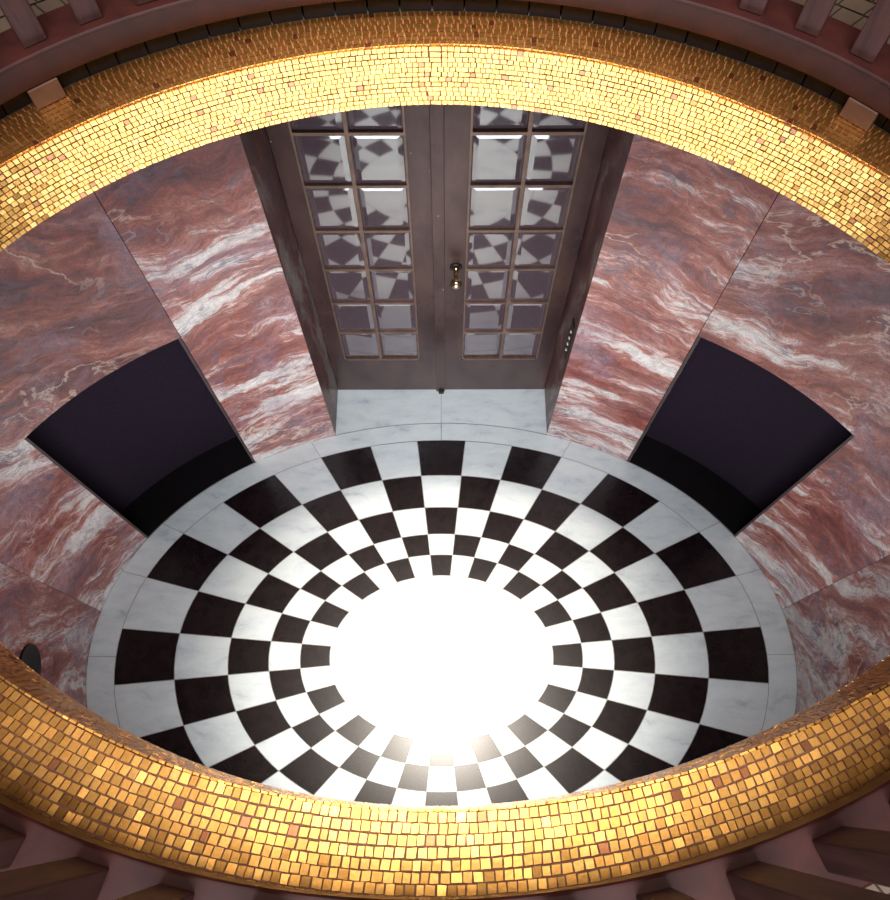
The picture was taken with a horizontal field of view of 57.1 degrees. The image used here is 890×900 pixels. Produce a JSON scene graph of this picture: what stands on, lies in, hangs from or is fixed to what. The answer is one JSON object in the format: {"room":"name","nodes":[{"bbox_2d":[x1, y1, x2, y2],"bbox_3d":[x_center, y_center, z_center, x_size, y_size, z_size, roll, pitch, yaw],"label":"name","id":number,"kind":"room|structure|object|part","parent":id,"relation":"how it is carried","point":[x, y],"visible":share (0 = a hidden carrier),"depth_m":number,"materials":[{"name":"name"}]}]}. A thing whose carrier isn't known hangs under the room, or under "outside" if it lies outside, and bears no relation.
{"room":"rotunda foyer","nodes":[
{"label":"rotunda foyer","id":0,"kind":"room"},
{"bbox_2d":[26,77,66,109],"bbox_3d":[-0.648,-0.583,1.322,0.051,0.037,0.029,-34,72,-13],"label":"block","id":1,"kind":"object","parent":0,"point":[50,91],"visible":0.76,"depth_m":1.31,"materials":[{"name":"wood"}]},
{"bbox_2d":[0,563,100,707],"bbox_3d":[-1.046,1.112,2.325,2.292,2.822,0.584,38,73,14],"label":"wall","id":2,"kind":"structure","parent":0,"point":[61,626],"depth_m":3.51,"materials":[{"name":"stone"}]},
{"bbox_2d":[19,644,40,674],"bbox_3d":[-1.684,0.876,3.329,0.013,0.174,0.169,-7,68,-3],"label":"wall plate","id":3,"kind":"object","parent":2,"relation":"attached to","point":[30,655],"visible":0.55,"depth_m":3.34,"materials":[{"name":"metal"}]},
{"bbox_2d":[0,192,180,610],"bbox_3d":[-1.415,-0.146,2.832,0.186,2.822,1.085,39,73,14],"label":"wall","id":4,"kind":"structure","parent":0,"point":[76,307],"depth_m":2.83,"materials":[{"name":"stone"}]},
{"bbox_2d":[25,335,254,537],"bbox_3d":[-1.344,-0.051,3.613,0.796,1.303,0.232,-37,73,-14],"label":"wall niche","id":5,"kind":"object","parent":4,"relation":"attached to","point":[152,434],"visible":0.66,"depth_m":3.79,"materials":[{"name":"black"}]},
{"bbox_2d":[93,134,334,461],"bbox_3d":[-0.810,-0.562,2.999,0.463,2.822,0.076,-19,69,-7],"label":"wall","id":6,"kind":"structure","parent":0,"point":[193,222],"depth_m":2.87,"materials":[{"name":"stone"}]},
{"bbox_2d":[239,126,337,434],"bbox_3d":[-0.626,-0.681,3.315,0.093,2.325,0.361,0,68,0],"label":"trim","id":7,"kind":"structure","parent":6,"relation":"attached to","point":[256,143],"depth_m":3.05,"materials":[{"name":"wood"}]},
{"bbox_2d":[266,104,609,393],"bbox_3d":[-0.022,-0.735,3.338,1.111,2.320,0.157,0,68,0],"label":"door","id":8,"kind":"structure","parent":6,"relation":"in","point":[439,245],"depth_m":3.16,"materials":[{"name":"brown wood"}]},
{"bbox_3d":[-0.412,-1.086,2.551,0.167,0.241,0.010,0,68,0],"label":"glass pane","id":9,"kind":"part","parent":8,"relation":"part of","materials":[{"name":"grey"}]},
{"bbox_3d":[-0.412,-0.991,2.789,0.167,0.241,0.010,0,68,0],"label":"glass pane","id":10,"kind":"part","parent":8,"relation":"part of","materials":[{"name":"grey"}]},
{"bbox_3d":[-0.411,-0.895,3.026,0.167,0.241,0.011,0,68,0],"label":"glass pane","id":11,"kind":"part","parent":8,"relation":"part of","materials":[{"name":"grey"}]},
{"bbox_3d":[-0.411,-0.799,3.263,0.167,0.241,0.009,0,68,0],"label":"glass pane","id":12,"kind":"part","parent":8,"relation":"part of","materials":[{"name":"grey"}]},
{"bbox_3d":[-0.411,-0.704,3.500,0.167,0.241,0.010,0,68,0],"label":"glass pane","id":13,"kind":"part","parent":8,"relation":"part of","materials":[{"name":"grey"}]},
{"bbox_3d":[-0.410,-0.608,3.737,0.167,0.241,0.010,0,68,0],"label":"glass pane","id":14,"kind":"part","parent":8,"relation":"part of","materials":[{"name":"grey"}]},
{"bbox_3d":[-0.410,-0.513,3.975,0.167,0.241,0.011,0,68,0],"label":"glass pane","id":15,"kind":"part","parent":8,"relation":"part of","materials":[{"name":"grey"}]},
{"bbox_3d":[-0.225,-1.087,2.551,0.177,0.241,0.008,0,68,0],"label":"glass pane","id":16,"kind":"part","parent":8,"relation":"part of","materials":[{"name":"grey"}]},
{"bbox_3d":[-0.224,-0.991,2.789,0.177,0.241,0.011,0,68,0],"label":"glass pane","id":17,"kind":"part","parent":8,"relation":"part of","materials":[{"name":"grey"}]},
{"bbox_3d":[-0.224,-0.896,3.026,0.177,0.241,0.010,0,68,0],"label":"glass pane","id":18,"kind":"part","parent":8,"relation":"part of","materials":[{"name":"grey"}]},
{"bbox_3d":[-0.224,-0.800,3.263,0.177,0.241,0.009,-1,68,0],"label":"glass pane","id":19,"kind":"part","parent":8,"relation":"part of","materials":[{"name":"grey"}]},
{"bbox_3d":[-0.223,-0.704,3.500,0.177,0.241,0.009,0,68,0],"label":"glass pane","id":20,"kind":"part","parent":8,"relation":"part of","materials":[{"name":"grey"}]},
{"bbox_3d":[-0.223,-0.609,3.737,0.177,0.241,0.010,-1,68,0],"label":"glass pane","id":21,"kind":"part","parent":8,"relation":"part of","materials":[{"name":"grey"}]},
{"bbox_3d":[-0.223,-0.513,3.975,0.177,0.241,0.011,0,68,0],"label":"glass pane","id":22,"kind":"part","parent":8,"relation":"part of","materials":[{"name":"grey"}]},
{"bbox_3d":[0.045,-0.700,3.344,0.050,0.050,0.096,0,68,0],"label":"knob","id":23,"kind":"part","parent":8,"relation":"part of","materials":[{"name":"gold metal"}]},
{"bbox_3d":[0.180,-0.515,3.975,0.177,0.241,0.013,0,68,0],"label":"glass pane","id":24,"kind":"part","parent":8,"relation":"part of","materials":[{"name":"grey"}]},
{"bbox_3d":[0.180,-0.610,3.737,0.177,0.241,0.011,0,68,0],"label":"glass pane","id":25,"kind":"part","parent":8,"relation":"part of","materials":[{"name":"grey"}]},
{"bbox_3d":[0.180,-0.706,3.500,0.177,0.241,0.010,-1,68,0],"label":"glass pane","id":26,"kind":"part","parent":8,"relation":"part of","materials":[{"name":"grey"}]},
{"bbox_3d":[0.179,-0.801,3.263,0.177,0.241,0.010,0,68,0],"label":"glass pane","id":27,"kind":"part","parent":8,"relation":"part of","materials":[{"name":"grey"}]},
{"bbox_3d":[0.179,-0.897,3.026,0.177,0.241,0.009,0,68,0],"label":"glass pane","id":28,"kind":"part","parent":8,"relation":"part of","materials":[{"name":"grey"}]},
{"bbox_3d":[0.179,-0.992,2.788,0.177,0.241,0.008,0,68,0],"label":"glass pane","id":29,"kind":"part","parent":8,"relation":"part of","materials":[{"name":"grey"}]},
{"bbox_3d":[0.178,-1.088,2.551,0.177,0.241,0.011,0,68,0],"label":"glass pane","id":30,"kind":"part","parent":8,"relation":"part of","materials":[{"name":"grey"}]},
{"bbox_3d":[0.368,-0.515,3.975,0.167,0.241,0.010,0,68,0],"label":"glass pane","id":31,"kind":"part","parent":8,"relation":"part of","materials":[{"name":"grey"}]},
{"bbox_3d":[0.368,-0.611,3.737,0.167,0.241,0.009,0,68,0],"label":"glass pane","id":32,"kind":"part","parent":8,"relation":"part of","materials":[{"name":"grey"}]},
{"bbox_3d":[0.367,-0.706,3.500,0.167,0.241,0.008,0,68,0],"label":"glass pane","id":33,"kind":"part","parent":8,"relation":"part of","materials":[{"name":"grey"}]},
{"bbox_3d":[0.367,-0.802,3.263,0.167,0.241,0.010,-1,68,0],"label":"glass pane","id":34,"kind":"part","parent":8,"relation":"part of","materials":[{"name":"grey"}]},
{"bbox_3d":[0.367,-0.897,3.026,0.168,0.241,0.009,1,68,0],"label":"glass pane","id":35,"kind":"part","parent":8,"relation":"part of","materials":[{"name":"grey"}]},
{"bbox_3d":[0.366,-0.993,2.789,0.167,0.241,0.013,0,68,0],"label":"glass pane","id":36,"kind":"part","parent":8,"relation":"part of","materials":[{"name":"grey"}]},
{"bbox_3d":[0.366,-1.089,2.551,0.167,0.241,0.008,0,68,0],"label":"glass pane","id":37,"kind":"part","parent":8,"relation":"part of","materials":[{"name":"grey"}]},
{"bbox_2d":[119,1,715,64],"bbox_3d":[-0.020,-0.099,1.224,4.185,0.123,3.255,0,68,0],"label":"ceiling","id":38,"kind":"structure","parent":0,"point":[398,1],"depth_m":1.43,"materials":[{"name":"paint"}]},
{"bbox_2d":[0,11,889,896],"bbox_3d":[-0.020,-0.101,1.219,1.853,0.134,1.391,0,68,0],"label":"rim","id":39,"kind":"object","parent":38,"relation":"attached to","point":[61,760],"visible":0.98,"depth_m":1.29,"materials":[{"name":"gold metal"}]},
{"bbox_2d":[86,389,796,805],"bbox_3d":[-0.017,0.852,3.951,3.374,0.002,2.701,0,68,0],"label":"floor","id":40,"kind":"structure","parent":0,"point":[434,599],"depth_m":3.96,"materials":[{"name":"white stone"}]},
{"bbox_2d":[0,0,889,894],"bbox_3d":[-0.021,-0.137,1.130,4.071,0.076,3.154,0,68,0],"label":"floor","id":41,"kind":"structure","parent":0,"point":[855,13],"depth_m":1.32,"materials":[{"name":"tile"}]},
{"bbox_2d":[0,0,889,133],"bbox_3d":[-0.021,-0.134,1.136,1.927,0.065,1.436,0,68,0],"label":"trim","id":42,"kind":"structure","parent":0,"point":[322,10],"depth_m":1.38,"materials":[{"name":"stone"}]},
{"bbox_2d":[0,0,889,899],"bbox_3d":[-0.021,-0.150,1.097,1.919,0.056,1.472,0,68,0],"label":"balustrade","id":43,"kind":"object","parent":42,"relation":"on","point":[826,57],"visible":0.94,"depth_m":1.25,"materials":[{"name":"red stone"}]},
{"bbox_2d":[0,823,24,869],"bbox_3d":[-0.457,0.290,0.556,0.039,0.620,0.033,20,70,8],"label":"baluster","id":44,"kind":"object","parent":43,"relation":"on","point":[11,840],"visible":1,"depth_m":0.82,"materials":[{"name":"stone"}]},
{"bbox_2d":[0,0,46,47],"bbox_3d":[-0.637,-0.752,0.977,0.039,0.620,0.033,-32,72,-12],"label":"baluster","id":45,"kind":"object","parent":43,"relation":"on","point":[19,14],"visible":1,"depth_m":1.22,"materials":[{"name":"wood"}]},
{"bbox_2d":[0,857,107,899],"bbox_3d":[-0.365,0.320,0.544,0.039,0.620,0.033,16,69,6],"label":"baluster","id":46,"kind":"object","parent":43,"relation":"on","point":[73,878],"visible":1,"depth_m":0.74,"materials":[{"name":"wood"}]},
{"bbox_2d":[67,0,102,24],"bbox_3d":[-0.559,-0.797,0.994,0.039,0.620,0.033,-27,70,-10],"label":"baluster","id":47,"kind":"object","parent":43,"relation":"on","point":[85,11],"visible":1,"depth_m":1.26,"materials":[{"name":"stone"}]},
{"bbox_2d":[135,0,154,4],"bbox_3d":[-0.474,-0.835,1.010,0.039,0.620,0.033,-22,70,-8],"label":"baluster","id":48,"kind":"object","parent":43,"relation":"on","point":[138,2],"visible":1,"depth_m":1.29,"materials":[{"name":"stone"}]},
{"bbox_2d":[115,883,193,899],"bbox_3d":[-0.275,0.342,0.535,0.039,0.620,0.033,11,69,5],"label":"baluster","id":49,"kind":"object","parent":43,"relation":"on","point":[160,891],"visible":1,"depth_m":0.78,"materials":[{"name":"stone"}]},
{"bbox_2d":[636,888,695,899],"bbox_3d":[0.214,0.345,0.533,0.039,0.620,0.033,-11,68,-4],"label":"baluster","id":50,"kind":"object","parent":43,"relation":"on","point":[668,893],"visible":1,"depth_m":0.79,"materials":[{"name":"stone"}]},
{"bbox_2d":[739,0,768,15],"bbox_3d":[0.484,-0.815,1.000,0.039,0.620,0.033,25,70,10],"label":"baluster","id":51,"kind":"object","parent":43,"relation":"on","point":[757,7],"visible":1,"depth_m":1.27,"materials":[{"name":"stone"}]},
{"bbox_2d":[727,861,889,899],"bbox_3d":[0.308,0.323,0.542,0.039,0.620,0.033,-15,69,-6],"label":"baluster","id":52,"kind":"object","parent":43,"relation":"on","point":[758,880],"visible":1,"depth_m":0.71,"materials":[{"name":"stone"}]},
{"bbox_2d":[794,0,836,36],"bbox_3d":[0.565,-0.773,0.983,0.039,0.620,0.033,30,71,11],"label":"baluster","id":53,"kind":"object","parent":43,"relation":"on","point":[814,15],"visible":1,"depth_m":1.24,"materials":[{"name":"stone"}]},
{"bbox_2d":[813,826,889,887],"bbox_3d":[0.401,0.294,0.553,0.039,0.620,0.033,-20,69,-8],"label":"baluster","id":54,"kind":"object","parent":43,"relation":"on","point":[862,854],"visible":1,"depth_m":0.77,"materials":[{"name":"stone"}]},
{"bbox_2d":[850,0,889,62],"bbox_3d":[0.641,-0.724,0.963,0.039,0.620,0.033,36,72,13],"label":"baluster","id":55,"kind":"object","parent":43,"relation":"on","point":[874,35],"visible":1,"depth_m":1.21,"materials":[{"name":"stone"}]},
{"bbox_2d":[547,133,779,460],"bbox_3d":[0.767,-0.567,2.999,0.463,2.822,0.076,19,69,7],"label":"wall","id":56,"kind":"structure","parent":0,"point":[681,224],"depth_m":2.88,"materials":[{"name":"stone"}]},
{"bbox_2d":[564,318,574,358],"bbox_3d":[0.532,-0.476,3.519,0.009,0.271,0.050,0,68,0],"label":"plate","id":57,"kind":"object","parent":56,"relation":"attached to","point":[572,327],"visible":1,"depth_m":3.50,"materials":[{"name":"metal"}]},
{"bbox_2d":[544,127,634,432],"bbox_3d":[0.583,-0.684,3.315,0.093,2.325,0.361,0,68,0],"label":"trim","id":58,"kind":"structure","parent":56,"relation":"attached to","point":[619,142],"depth_m":3.02,"materials":[{"name":"wood"}]},
{"bbox_2d":[698,193,889,608],"bbox_3d":[1.375,-0.154,2.832,0.186,2.822,1.085,-40,73,-14],"label":"wall","id":59,"kind":"structure","parent":0,"point":[807,302],"depth_m":2.82,"materials":[{"name":"stone"}]},
{"bbox_2d":[627,336,854,536],"bbox_3d":[1.304,-0.059,3.613,0.796,1.303,0.232,37,73,14],"label":"wall niche","id":60,"kind":"object","parent":59,"relation":"attached to","point":[730,434],"visible":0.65,"depth_m":3.79,"materials":[{"name":"black"}]},
{"bbox_2d":[782,555,889,714],"bbox_3d":[1.013,1.106,2.325,2.292,2.822,0.584,-39,73,-14],"label":"wall","id":61,"kind":"structure","parent":0,"point":[840,631],"depth_m":3.43,"materials":[{"name":"stone"}]},
{"bbox_2d":[839,96,879,130],"bbox_3d":[0.665,-0.542,1.304,0.051,0.037,0.029,39,73,14],"label":"block","id":62,"kind":"object","parent":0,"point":[863,116],"visible":0.76,"depth_m":1.30,"materials":[{"name":"wood"}]}
]}

